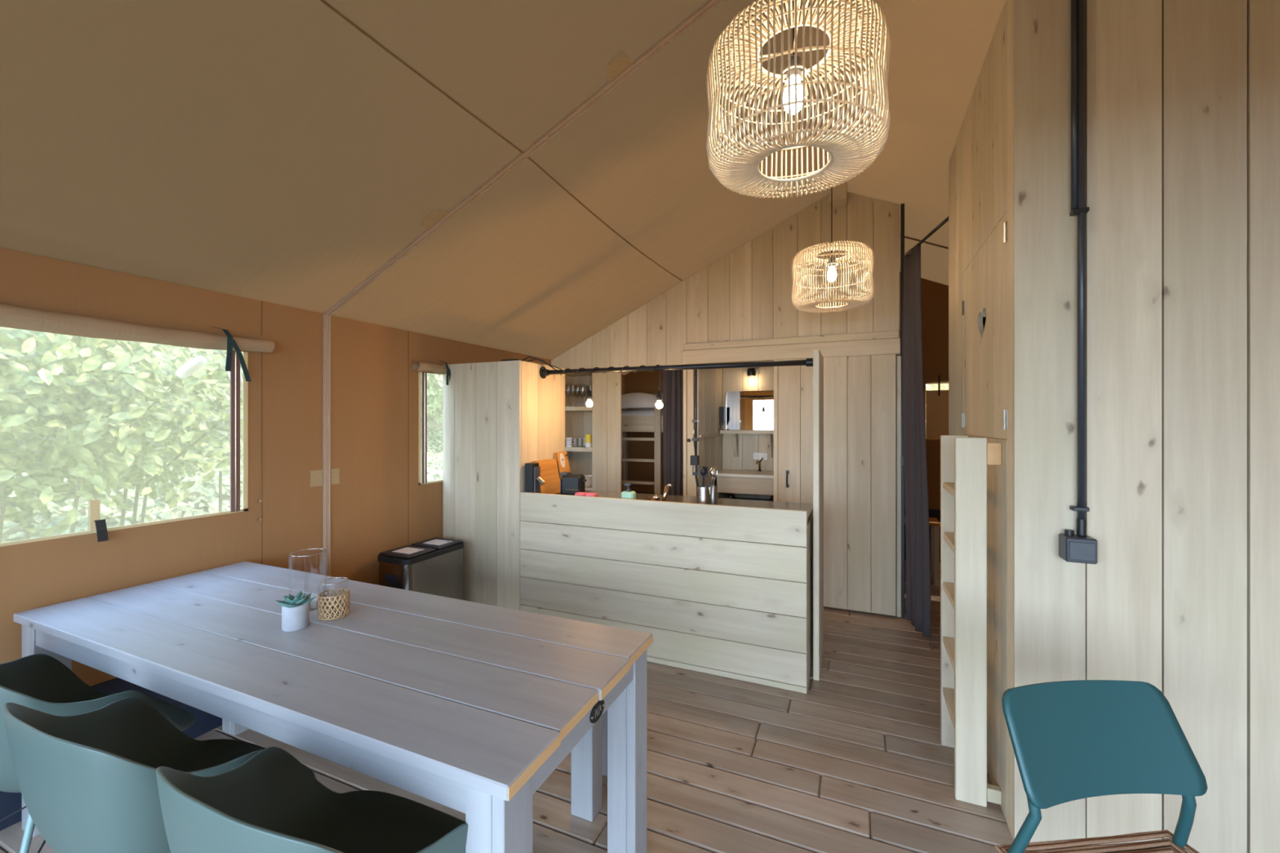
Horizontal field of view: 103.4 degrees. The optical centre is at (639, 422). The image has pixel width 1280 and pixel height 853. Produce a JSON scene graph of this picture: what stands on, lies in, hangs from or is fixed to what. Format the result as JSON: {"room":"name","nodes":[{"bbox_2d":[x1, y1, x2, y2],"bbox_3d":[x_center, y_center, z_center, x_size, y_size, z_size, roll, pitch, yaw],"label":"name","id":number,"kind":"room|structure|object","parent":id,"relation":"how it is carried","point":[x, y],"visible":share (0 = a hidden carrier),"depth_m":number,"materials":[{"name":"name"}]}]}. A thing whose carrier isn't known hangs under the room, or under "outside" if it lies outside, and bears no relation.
{"room":"tent interior","nodes":[
{"label":"tent interior","id":0,"kind":"room"},
{"bbox_2d":[281,602,309,631],"bbox_3d":[-1.143,0.640,1.679,0.076,0.080,0.076,0,0,23],"label":"pot","id":1,"kind":"object","parent":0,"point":[295,615],"depth_m":1.65,"materials":[{"name":"white ceramic"}]},
{"bbox_2d":[0,248,624,831],"bbox_3d":[-1.640,0.410,3.265,0.012,2.080,7.300,0,0,23],"label":"wall","id":2,"kind":"structure","parent":0,"point":[379,504],"depth_m":2.64,"materials":[{"name":"fabric"}]},
{"bbox_2d":[0,350,248,546],"bbox_3d":[-2.473,0.046,1.334,0.015,0.832,2.635,0,0,23],"label":"window","id":3,"kind":"structure","parent":2,"relation":"in","point":[235,366],"depth_m":2.47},
{"bbox_2d":[88,499,100,530],"bbox_3d":[-2.176,0.370,2.018,0.004,0.120,0.030,0,0,23],"label":"tab","id":4,"kind":"object","parent":3,"relation":"attached to","point":[94,505],"visible":0.93,"depth_m":2.02,"materials":[{"name":"beige fabric"}]},
{"bbox_2d":[93,519,108,542],"bbox_3d":[-2.157,0.432,2.023,0.029,0.085,0.034,0,0,23],"label":"strap","id":5,"kind":"object","parent":3,"relation":"hanging from","point":[100,525],"visible":1,"depth_m":2.02,"materials":[{"name":"black fabric"}]},
{"bbox_2d":[175,355,242,391],"bbox_3d":[-2.072,-0.236,2.445,0.052,0.163,0.275,0,0,23],"label":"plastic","id":6,"kind":"object","parent":3,"relation":"hanging from","point":[187,370],"visible":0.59,"depth_m":2.36,"materials":[{"name":"plastic"}]},
{"bbox_2d":[0,298,275,352],"bbox_3d":[-2.425,-0.383,1.359,0.131,0.115,2.679,0,0,23],"label":"flap","id":7,"kind":"object","parent":2,"relation":"attached to","point":[15,314],"visible":0.98,"depth_m":2.04,"materials":[{"name":"fabric"}]},
{"bbox_2d":[212,326,251,382],"bbox_3d":[-1.946,-0.325,2.418,0.093,0.250,0.152,0,0,23],"label":"strap","id":8,"kind":"object","parent":7,"relation":"attached to","point":[231,343],"visible":1,"depth_m":2.38,"materials":[{"name":"black fabric"}]},
{"bbox_2d":[412,359,447,374],"bbox_3d":[-1.240,-0.384,4.107,0.088,0.101,1.443,0,0,23],"label":"flap","id":9,"kind":"object","parent":2,"relation":"attached to","point":[418,365],"visible":0.14,"depth_m":3.52,"materials":[{"name":"fabric"}]},
{"bbox_2d":[439,360,450,385],"bbox_3d":[-1.407,-0.350,3.682,0.083,0.200,0.070,0,0,23],"label":"strap","id":10,"kind":"object","parent":9,"relation":"attached to","point":[448,371],"visible":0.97,"depth_m":3.65,"materials":[{"name":"black fabric"}]},
{"bbox_2d":[418,372,443,484],"bbox_3d":[-1.272,0.043,4.122,0.015,0.825,1.375,0,0,23],"label":"window","id":11,"kind":"structure","parent":2,"relation":"in","point":[422,375],"depth_m":3.54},
{"bbox_2d":[323,0,948,576],"bbox_3d":[1.222,-0.394,3.216,5.774,2.888,2.004,0,0,-25],"label":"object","id":12,"kind":"structure","parent":2,"relation":"attached to","point":[709,5],"depth_m":2.62,"materials":[{"name":"beige metal"}]},
{"bbox_2d":[0,0,1005,374],"bbox_3d":[0.792,-1.230,2.218,5.300,1.220,7.300,0,0,23],"label":"ceiling","id":13,"kind":"structure","parent":0,"point":[277,152],"depth_m":2.08,"materials":[{"name":"fabric"}]},
{"bbox_2d":[706,0,890,198],"bbox_3d":[0.432,-1.272,1.420,0.488,1.115,0.487,0,0,-36],"label":"rattan pendant","id":14,"kind":"object","parent":13,"relation":"hanging from","point":[847,157],"visible":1,"depth_m":1.32,"materials":[{"name":"beige wicker"}]},
{"bbox_2d":[791,139,874,312],"bbox_3d":[1.207,-1.280,3.182,0.487,1.100,0.487,0,0,-24],"label":"rattan pendant","id":15,"kind":"object","parent":13,"relation":"hanging from","point":[853,248],"visible":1,"depth_m":3.06,"materials":[{"name":"beige wicker"}]},
{"bbox_2d":[0,560,1038,852],"bbox_3d":[0.697,1.480,1.999,5.400,0.060,8.023,0,0,23],"label":"floor","id":16,"kind":"structure","parent":0,"point":[858,762],"depth_m":2.13,"materials":[{"name":"brown wood"}]},
{"bbox_2d":[0,653,195,852],"bbox_3d":[-1.779,1.047,1.588,0.606,0.811,0.536,0,0,23],"label":"shell chair","id":17,"kind":"object","parent":16,"relation":"on","point":[41,682],"visible":0.41,"depth_m":1.65,"materials":[{"name":"green plastic"}]},
{"bbox_2d":[2,697,315,852],"bbox_3d":[-1.197,1.047,1.315,0.606,0.811,0.536,0,0,23],"label":"shell chair","id":18,"kind":"object","parent":16,"relation":"on","point":[87,782],"visible":0.59,"depth_m":1.08,"materials":[{"name":"green plastic"}]},
{"bbox_2d":[155,746,467,852],"bbox_3d":[-0.629,1.047,1.092,0.606,0.811,0.536,0,0,23],"label":"shell chair","id":19,"kind":"object","parent":16,"relation":"on","point":[270,802],"visible":0.91,"depth_m":1.20,"materials":[{"name":"green plastic"}]},
{"bbox_2d":[13,561,653,852],"bbox_3d":[-1.090,1.065,1.711,2.158,0.770,0.742,0,0,23],"label":"dining table","id":20,"kind":"object","parent":16,"relation":"on","point":[468,708],"visible":0.96,"depth_m":1.45,"materials":[{"name":"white wood"}]},
{"bbox_2d":[274,590,315,631],"bbox_3d":[-1.145,0.624,1.680,0.105,0.112,0.108,0,0,23],"label":"potted succulent","id":21,"kind":"object","parent":20,"relation":"on","point":[295,610],"visible":1,"depth_m":1.65,"materials":[{"name":"white ceramic"}]},
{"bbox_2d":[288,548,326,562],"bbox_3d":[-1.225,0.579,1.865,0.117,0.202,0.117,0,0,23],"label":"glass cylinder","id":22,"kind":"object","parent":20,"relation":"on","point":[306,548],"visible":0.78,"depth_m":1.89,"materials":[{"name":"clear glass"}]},
{"bbox_2d":[317,577,350,620],"bbox_3d":[-1.076,0.618,1.779,0.097,0.123,0.097,0,0,23],"label":"candle holder","id":23,"kind":"object","parent":20,"relation":"on","point":[342,604],"visible":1,"depth_m":1.75,"materials":[{"name":"beige wicker"}]},
{"bbox_2d":[377,537,463,599],"bbox_3d":[-1.408,1.126,3.279,0.282,0.648,0.502,0,0,23],"label":"recycling bin","id":24,"kind":"object","parent":16,"relation":"on","point":[434,566],"visible":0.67,"depth_m":3.17,"materials":[{"name":"metal"}]},
{"bbox_2d":[443,360,564,610],"bbox_3d":[-1.015,0.514,3.833,0.684,1.872,0.583,0,0,23],"label":"wooden partition","id":25,"kind":"object","parent":16,"relation":"on","point":[500,417],"visible":0.61,"depth_m":3.56,"materials":[{"name":"brown wood"}]},
{"bbox_2d":[501,355,659,375],"bbox_3d":[-0.424,-0.404,3.533,1.179,0.144,0.141,0,0,16],"label":"cable","id":26,"kind":"object","parent":25,"relation":"attached to","point":[535,358],"visible":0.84,"depth_m":3.61,"materials":[{"name":"black rubber"}]},
{"bbox_2d":[586,373,592,407],"bbox_3d":[-0.353,-0.223,3.527,0.047,0.234,0.046,0,0,23],"label":"lamp","id":27,"kind":"object","parent":26,"relation":"hanging from","point":[589,403],"visible":1,"depth_m":3.51,"materials":[{"name":"white glass"}]},
{"bbox_2d":[539,358,813,378],"bbox_3d":[0.153,-0.362,3.309,1.874,0.087,0.088,0,0,23],"label":"rail","id":28,"kind":"object","parent":25,"relation":"attached to","point":[544,372],"visible":0.81,"depth_m":3.24,"materials":[{"name":"black metal"}]},
{"bbox_2d":[655,370,662,408],"bbox_3d":[0.126,-0.215,3.321,0.047,0.250,0.046,0,0,23],"label":"lamp","id":29,"kind":"object","parent":28,"relation":"hanging from","point":[659,404],"visible":1,"depth_m":3.31,"materials":[{"name":"white glass"}]},
{"bbox_2d":[564,373,591,490],"bbox_3d":[-0.583,0.475,5.086,0.476,1.950,0.378,0,0,23],"label":"shelving","id":30,"kind":"object","parent":16,"relation":"on","point":[578,420],"visible":0.23,"depth_m":5.28,"materials":[{"name":"brown wood"}]},
{"bbox_2d":[565,437,575,447],"bbox_3d":[-0.691,0.197,4.986,0.077,0.090,0.092,0,0,-32],"label":"mug","id":31,"kind":"object","parent":30,"relation":"on","point":[569,441],"visible":1,"depth_m":4.96,"materials":[{"name":"white ceramic"}]},
{"bbox_2d":[585,434,591,447],"bbox_3d":[-0.498,0.179,4.896,0.068,0.125,0.067,0,0,23],"label":"cup","id":32,"kind":"object","parent":30,"relation":"on","point":[588,437],"visible":0.98,"depth_m":4.87,"materials":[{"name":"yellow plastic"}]},
{"bbox_2d":[585,481,591,487],"bbox_3d":[-0.508,0.604,4.944,0.132,0.055,0.132,0,0,23],"label":"bowl","id":33,"kind":"object","parent":30,"relation":"on","point":[587,484],"visible":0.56,"depth_m":4.89,"materials":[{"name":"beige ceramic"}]},
{"bbox_3d":[-0.508,0.586,4.944,0.132,0.055,0.132,0,0,23],"label":"bowl","id":34,"kind":"object","parent":33,"relation":"on","visible":0},
{"bbox_3d":[-0.508,0.568,4.944,0.132,0.055,0.132,0,0,23],"label":"bowl","id":35,"kind":"object","parent":34,"relation":"on","visible":0},
{"bbox_2d":[583,475,591,478],"bbox_3d":[-0.508,0.550,4.944,0.132,0.055,0.132,0,0,23],"label":"bowl","id":36,"kind":"object","parent":35,"relation":"on","point":[585,476],"visible":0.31,"depth_m":4.99,"materials":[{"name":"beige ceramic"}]},
{"bbox_2d":[571,710,607,821],"bbox_3d":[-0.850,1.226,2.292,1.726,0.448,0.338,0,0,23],"label":"table leg","id":37,"kind":"object","parent":16,"relation":"on","point":[589,755],"visible":0.07,"depth_m":1.86,"materials":[{"name":"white wood"}]},
{"bbox_2d":[621,393,662,494],"bbox_3d":[0.171,0.546,5.868,1.242,1.808,0.985,0,0,23],"label":"bunk bed","id":38,"kind":"object","parent":16,"relation":"on","point":[654,423],"visible":0.25,"depth_m":5.40,"materials":[{"name":"brown wood"}]},
{"bbox_2d":[621,431,622,457],"bbox_3d":[-0.196,0.244,5.479,0.018,0.280,0.007,0,0,23],"label":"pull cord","id":39,"kind":"object","parent":38,"relation":"hanging from","point":[622,432],"visible":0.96,"depth_m":5.47,"materials":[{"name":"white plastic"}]},
{"bbox_2d":[621,408,662,416],"bbox_3d":[0.168,-0.059,5.873,1.192,0.200,0.840,0,0,23],"label":"mattress","id":40,"kind":"object","parent":38,"relation":"on","point":[632,412],"visible":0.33,"depth_m":5.59,"materials":[{"name":"white fabric"}]},
{"bbox_2d":[621,392,662,408],"bbox_3d":[-0.034,-0.250,5.758,0.912,0.178,0.450,0,0,23],"label":"pillow","id":41,"kind":"object","parent":40,"relation":"on","point":[633,400],"visible":0.44,"depth_m":5.58,"materials":[{"name":"white fabric"}]},
{"bbox_2d":[520,489,813,693],"bbox_3d":[0.158,0.962,3.344,1.854,0.976,0.613,0,0,23],"label":"kitchen counter","id":42,"kind":"object","parent":16,"relation":"on","point":[725,588],"depth_m":2.98,"materials":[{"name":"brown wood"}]},
{"bbox_2d":[524,462,545,493],"bbox_3d":[-0.713,0.402,3.464,0.133,0.245,0.080,0,0,23],"label":"coffee maker","id":43,"kind":"object","parent":42,"relation":"on","point":[533,481],"visible":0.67,"depth_m":3.44,"materials":[{"name":"black plastic"}]},
{"bbox_2d":[531,458,559,493],"bbox_3d":[-0.669,0.397,3.647,0.088,0.256,0.260,0,0,23],"label":"chopping board","id":44,"kind":"object","parent":42,"relation":"on","point":[548,468],"visible":0.64,"depth_m":3.65,"materials":[{"name":"brown wood"}]},
{"bbox_2d":[553,451,570,483],"bbox_3d":[-0.583,0.375,3.852,0.084,0.299,0.156,0,0,23],"label":"chopping board","id":45,"kind":"object","parent":42,"relation":"on","point":[562,458],"visible":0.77,"depth_m":3.84,"materials":[{"name":"brown wood"}]},
{"bbox_2d":[559,471,586,495],"bbox_3d":[-0.466,0.438,3.555,0.185,0.172,0.113,0,0,15],"label":"toaster","id":46,"kind":"object","parent":42,"relation":"on","point":[571,484],"visible":0.85,"depth_m":3.51,"materials":[{"name":"black plastic"}]},
{"bbox_2d":[621,483,635,499],"bbox_3d":[-0.073,0.458,3.222,0.086,0.134,0.060,0,0,23],"label":"soap dispenser","id":47,"kind":"object","parent":42,"relation":"on","point":[628,494],"visible":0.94,"depth_m":3.20,"materials":[{"name":"green plastic"}]},
{"bbox_2d":[644,493,660,501],"bbox_3d":[0.084,0.485,3.158,0.076,0.080,0.090,0,0,-32],"label":"pot","id":48,"kind":"object","parent":42,"relation":"on","point":[656,498],"visible":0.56,"depth_m":3.14,"materials":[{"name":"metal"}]},
{"bbox_2d":[648,496,660,501],"bbox_3d":[0.088,0.496,3.152,0.076,0.058,0.076,0,0,23],"label":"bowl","id":49,"kind":"object","parent":48,"relation":"on","point":[651,498],"depth_m":3.13,"materials":[{"name":"metal"}]},
{"bbox_2d":[662,483,672,501],"bbox_3d":[0.161,0.451,3.153,0.086,0.148,0.048,0,0,23],"label":"tap","id":50,"kind":"object","parent":42,"relation":"on","point":[667,486],"visible":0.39,"depth_m":3.14,"materials":[{"name":"brown metal"}]},
{"bbox_2d":[556,489,813,524],"bbox_3d":[0.163,0.542,3.354,1.854,0.035,0.590,0,0,23],"label":"countertop","id":51,"kind":"structure","parent":42,"relation":"on","point":[721,501],"depth_m":3.35,"materials":[{"name":"beige wood"}]},
{"bbox_2d":[696,485,711,504],"bbox_3d":[0.386,0.458,3.079,0.089,0.135,0.089,0,0,23],"label":"utensil holder","id":52,"kind":"object","parent":42,"relation":"on","point":[703,494],"visible":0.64,"depth_m":3.04,"materials":[{"name":"metal"}]},
{"bbox_2d":[692,466,698,486],"bbox_3d":[0.347,0.393,3.095,0.051,0.246,0.008,0,0,23],"label":"serving fork","id":53,"kind":"object","parent":52,"relation":"in","point":[695,473],"visible":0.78,"depth_m":3.10,"materials":[{"name":"black plastic"}]},
{"bbox_2d":[700,466,706,487],"bbox_3d":[0.383,0.390,3.058,0.038,0.250,0.036,0,0,23],"label":"ladle","id":54,"kind":"object","parent":52,"relation":"in","point":[703,470],"visible":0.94,"depth_m":3.05,"materials":[{"name":"black plastic"}]},
{"bbox_2d":[699,466,707,487],"bbox_3d":[0.390,0.393,3.088,0.050,0.245,0.008,0,0,23],"label":"slotted turner","id":55,"kind":"object","parent":52,"relation":"in","point":[706,468],"visible":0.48,"depth_m":3.08,"materials":[{"name":"black plastic"}]},
{"bbox_2d":[709,467,715,486],"bbox_3d":[0.435,0.395,3.084,0.052,0.241,0.036,0,0,23],"label":"spoon","id":56,"kind":"object","parent":52,"relation":"in","point":[711,471],"visible":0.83,"depth_m":3.07,"materials":[{"name":"silver metal"}]},
{"bbox_2d":[710,466,718,496],"bbox_3d":[0.437,0.390,3.056,0.074,0.252,0.042,0,0,23],"label":"whisk","id":57,"kind":"object","parent":52,"relation":"in","point":[715,468],"visible":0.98,"depth_m":3.05,"materials":[{"name":"silver metal"}]},
{"bbox_2d":[707,484,717,504],"bbox_3d":[0.448,0.458,3.117,0.062,0.135,0.062,0,0,23],"label":"utensil holder","id":58,"kind":"object","parent":42,"relation":"on","point":[714,491],"visible":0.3,"depth_m":3.09,"materials":[{"name":"metal"}]},
{"bbox_3d":[-0.352,0.508,3.309,0.180,0.032,0.080,0,0,23],"label":"tray","id":59,"kind":"object","parent":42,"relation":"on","visible":0},
{"bbox_2d":[574,492,586,496],"bbox_3d":[-0.387,0.477,3.324,0.072,0.030,0.060,0,0,23],"label":"sponge","id":60,"kind":"object","parent":59,"relation":"on","point":[582,494],"visible":0.52,"depth_m":3.30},
{"bbox_2d":[584,492,597,497],"bbox_3d":[-0.317,0.477,3.294,0.072,0.030,0.060,0,0,23],"label":"sponge","id":61,"kind":"object","parent":59,"relation":"on","point":[594,495],"visible":0.7,"depth_m":3.27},
{"bbox_2d":[712,468,773,498],"bbox_3d":[1.442,0.964,4.684,1.457,0.973,0.465,0,0,23],"label":"washbasin","id":62,"kind":"object","parent":16,"relation":"on","point":[727,481],"visible":0.12,"depth_m":4.68,"materials":[{"name":"beige wood"}]},
{"bbox_2d":[715,468,773,479],"bbox_3d":[1.442,0.492,4.684,1.457,0.030,0.465,0,0,23],"label":"countertop","id":63,"kind":"structure","parent":62,"relation":"on","point":[724,473],"depth_m":4.72,"materials":[{"name":"beige ceramic"}]},
{"bbox_2d":[755,457,763,471],"bbox_3d":[1.161,0.411,4.903,0.055,0.133,0.114,0,0,23],"label":"tap","id":64,"kind":"object","parent":63,"relation":"on","point":[758,462],"visible":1,"depth_m":4.93,"materials":[{"name":"brown metal"}]},
{"bbox_2d":[725,493,773,501],"bbox_3d":[1.068,0.739,4.821,0.560,0.102,0.240,0,0,23],"label":"stove","id":65,"kind":"object","parent":62,"relation":"on","point":[731,495],"visible":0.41,"depth_m":4.89,"materials":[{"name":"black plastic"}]},
{"bbox_2d":[727,493,734,498],"bbox_3d":[0.884,0.733,4.900,0.070,0.090,0.068,0,0,23],"label":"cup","id":66,"kind":"object","parent":65,"relation":"on","point":[731,495],"depth_m":4.88,"materials":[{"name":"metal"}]},
{"bbox_2d":[769,495,773,501],"bbox_3d":[1.252,0.733,4.742,0.070,0.090,0.068,0,0,23],"label":"cup","id":67,"kind":"object","parent":65,"relation":"on","point":[771,499],"depth_m":4.72,"materials":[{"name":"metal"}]},
{"bbox_2d":[813,349,823,680],"bbox_3d":[1.069,0.520,3.024,0.032,1.860,0.400,0,0,23],"label":"wooden post","id":68,"kind":"object","parent":16,"relation":"on","point":[818,359],"visible":1,"depth_m":2.85,"materials":[{"name":"brown wood"}]},
{"bbox_2d":[900,203,904,618],"bbox_3d":[1.948,-0.085,3.745,0.035,3.070,0.040,0,0,23],"label":"tent pole","id":69,"kind":"object","parent":16,"relation":"on","point":[902,206],"visible":0.76,"depth_m":3.74,"materials":[{"name":"black metal"}]},
{"bbox_2d":[904,515,940,585],"bbox_3d":[2.551,1.172,4.672,0.360,0.556,0.280,0,0,23],"label":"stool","id":70,"kind":"object","parent":16,"relation":"on","point":[935,524],"visible":0.47,"depth_m":4.50,"materials":[{"name":"brown wood"}]},
{"bbox_2d":[940,435,1001,807],"bbox_3d":[1.357,0.754,2.090,0.149,1.392,0.388,0,0,23],"label":"shelf unit","id":71,"kind":"object","parent":16,"relation":"on","point":[964,460],"visible":1,"depth_m":1.93,"materials":[{"name":"brown wood"}]},
{"bbox_2d":[994,680,1207,852],"bbox_3d":[1.066,1.040,1.015,0.472,0.825,0.552,0,0,-6],"label":"chair","id":72,"kind":"object","parent":16,"relation":"on","point":[1072,740],"visible":1,"depth_m":1.17,"materials":[{"name":"teal paint"}]},
{"bbox_2d":[621,490,635,499],"bbox_3d":[-0.073,0.482,3.222,0.086,0.085,0.060,0,0,23],"label":"bottle","id":73,"kind":"object","parent":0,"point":[626,494],"depth_m":3.20,"materials":[{"name":"green plastic"}]},
{"bbox_2d":[551,191,901,617],"bbox_3d":[0.541,-0.189,4.408,3.084,3.278,0.090,0,0,24],"label":"wall partition","id":74,"kind":"structure","parent":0,"point":[745,294],"depth_m":4.24,"materials":[{"name":"brown wood"}]},
{"bbox_2d":[662,369,683,495],"bbox_3d":[0.318,0.450,4.610,0.233,1.940,0.089,0,0,23],"label":"curtain","id":75,"kind":"object","parent":74,"relation":"hanging from","point":[673,380],"visible":0.46,"depth_m":4.61,"materials":[{"name":"fabric"}]},
{"bbox_2d":[690,368,698,485],"bbox_3d":[0.487,0.062,4.386,0.096,1.123,0.056,0,0,23],"label":"conduit","id":76,"kind":"object","parent":74,"relation":"attached to","point":[694,459],"visible":0.8,"depth_m":4.40,"materials":[{"name":"black metal"}]},
{"bbox_2d":[681,330,900,364],"bbox_3d":[1.156,-0.595,4.096,1.697,0.180,0.058,0,0,23],"label":"board","id":77,"kind":"object","parent":74,"relation":"attached to","point":[877,343],"visible":0.97,"depth_m":4.04,"materials":[{"name":"brown wood"}]},
{"bbox_2d":[773,354,896,616],"bbox_3d":[1.478,0.464,3.893,0.883,1.933,0.075,0,0,23],"label":"door","id":78,"kind":"structure","parent":74,"relation":"in","point":[860,392],"depth_m":3.85,"materials":[{"name":"brown wood"}]},
{"bbox_2d":[829,181,847,208],"bbox_3d":[1.525,-1.752,3.888,0.125,0.145,0.148,0,0,23],"label":"trim","id":79,"kind":"structure","parent":74,"relation":"attached to","point":[839,192],"depth_m":3.83,"materials":[{"name":"brown wood"}]},
{"bbox_2d":[698,366,773,498],"bbox_3d":[1.397,0.150,4.517,1.587,2.600,0.858,0,0,23],"label":"wall","id":80,"kind":"structure","parent":0,"point":[715,448],"depth_m":5.04,"materials":[{"name":"brown wood"}]},
{"bbox_2d":[720,430,773,457],"bbox_3d":[1.525,0.214,4.814,1.507,0.272,0.169,0,0,23],"label":"wall shelf","id":81,"kind":"object","parent":80,"relation":"attached to","point":[735,433],"visible":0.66,"depth_m":4.96,"materials":[{"name":"brown wood"}]},
{"bbox_2d":[718,406,724,430],"bbox_3d":[0.808,-0.040,5.085,0.080,0.235,0.081,0,0,-22],"label":"mirror","id":82,"kind":"object","parent":81,"relation":"on","point":[722,409],"visible":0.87,"depth_m":5.07,"materials":[{"name":"black metal"}]},
{"bbox_2d":[725,390,773,430],"bbox_3d":[1.495,-0.119,4.913,1.341,0.391,0.011,0,0,23],"label":"wall mirror","id":83,"kind":"object","parent":80,"relation":"attached to","point":[744,410],"visible":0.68,"depth_m":5.08,"materials":[{"name":"mirror"}]},
{"bbox_2d":[746,368,755,386],"bbox_3d":[1.109,-0.439,5.029,0.086,0.191,0.101,0,0,23],"label":"wall lamp","id":84,"kind":"object","parent":80,"relation":"attached to","point":[751,371],"visible":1,"depth_m":5.00,"materials":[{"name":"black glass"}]},
{"bbox_2d":[753,452,767,459],"bbox_3d":[1.199,0.338,5.037,0.140,0.070,0.016,0,0,23],"label":"wall socket","id":85,"kind":"object","parent":80,"relation":"attached to","point":[756,455],"visible":0.99,"depth_m":5.03,"materials":[{"name":"white plastic"}]},
{"bbox_2d":[624,271,948,563],"bbox_3d":[2.236,-0.195,5.570,5.300,3.290,0.012,0,0,23],"label":"wall","id":86,"kind":"structure","parent":0,"point":[934,295],"depth_m":5.24,"materials":[{"name":"fabric"}]},
{"bbox_2d":[925,379,948,439],"bbox_3d":[3.331,-0.131,5.080,0.800,0.601,0.051,0,0,23],"label":"window","id":87,"kind":"structure","parent":86,"relation":"in","point":[936,406],"depth_m":5.20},
{"bbox_2d":[937,375,940,395],"bbox_3d":[3.046,-0.375,5.148,0.016,0.210,0.005,0,0,23],"label":"strap","id":88,"kind":"object","parent":87,"relation":"hanging from","point":[939,376],"visible":1,"depth_m":5.15,"materials":[{"name":"black fabric"}]},
{"bbox_2d":[948,0,1279,852],"bbox_3d":[2.341,-0.046,2.029,1.705,2.991,1.375,0,0,23],"label":"wall","id":89,"kind":"structure","parent":0,"point":[1180,597],"depth_m":1.60,"materials":[{"name":"brown wood"}]},
{"bbox_2d":[903,216,948,257],"bbox_3d":[1.887,-1.211,3.352,0.034,0.036,0.676,0,0,7],"label":"curtain rod","id":90,"kind":"object","parent":89,"relation":"attached to","point":[946,220],"visible":0.88,"depth_m":3.27,"materials":[{"name":"black metal"}]},
{"bbox_2d":[902,244,931,638],"bbox_3d":[1.914,0.105,3.504,0.073,2.620,0.389,0,0,6],"label":"curtain","id":91,"kind":"object","parent":90,"relation":"hanging from","point":[917,605],"visible":1,"depth_m":3.51,"materials":[{"name":"fabric"}]},
{"bbox_2d":[961,211,1007,439],"bbox_3d":[1.494,-0.351,2.200,0.028,0.827,0.836,0,0,23],"label":"door","id":92,"kind":"structure","parent":89,"relation":"in","point":[985,278],"depth_m":2.12,"materials":[{"name":"brown wood"}]},
{"bbox_2d":[1058,0,1097,564],"bbox_3d":[1.420,-0.500,1.641,0.081,1.898,0.071,0,0,23],"label":"conduit","id":93,"kind":"object","parent":89,"relation":"attached to","point":[1081,548],"visible":1,"depth_m":1.64,"materials":[{"name":"black metal"}]},
{"label":"outside","id":94,"kind":"structure","parent":0,"visible":0},
{"bbox_2d":[0,340,443,421],"bbox_3d":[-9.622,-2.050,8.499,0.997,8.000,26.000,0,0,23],"label":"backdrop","id":95,"kind":"structure","parent":94,"point":[7,344],"depth_m":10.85,"materials":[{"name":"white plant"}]},
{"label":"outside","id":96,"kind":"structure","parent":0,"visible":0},
{"bbox_2d":[1,421,443,542],"bbox_3d":[-5.702,0.785,5.722,9.000,1.770,24.000,0,0,23],"label":"ground","id":97,"kind":"structure","parent":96,"point":[110,522],"depth_m":5.34,"materials":[{"name":"green plant"}]},
{"bbox_2d":[1,425,443,542],"bbox_3d":[-4.502,0.864,7.380,7.053,1.713,16.137,0,0,23],"label":"ground cover","id":98,"kind":"structure","parent":97,"relation":"on","point":[207,494],"depth_m":5.30,"materials":[{"name":"green plant"}]},
{"bbox_2d":[0,326,242,542],"bbox_3d":[-4.579,-0.087,3.070,2.162,3.196,5.255,0,0,30],"label":"leafy shrub","id":99,"kind":"object","parent":98,"relation":"on","point":[98,406],"visible":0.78,"depth_m":3.66,"materials":[{"name":"green plant"}]},
{"bbox_2d":[9,328,443,457],"bbox_3d":[-6.906,-1.997,8.303,4.602,6.027,21.127,0,0,23],"label":"foliage","id":100,"kind":"object","parent":97,"relation":"on","point":[434,381],"visible":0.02,"depth_m":10.39,"materials":[{"name":"green plant"}]},
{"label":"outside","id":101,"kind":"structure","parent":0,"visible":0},
{"bbox_2d":[925,383,948,390],"bbox_3d":[4.606,-0.593,7.548,6.765,4.608,1.850,0,0,23],"label":"foliage","id":102,"kind":"object","parent":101,"point":[933,386],"visible":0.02,"depth_m":7.22,"materials":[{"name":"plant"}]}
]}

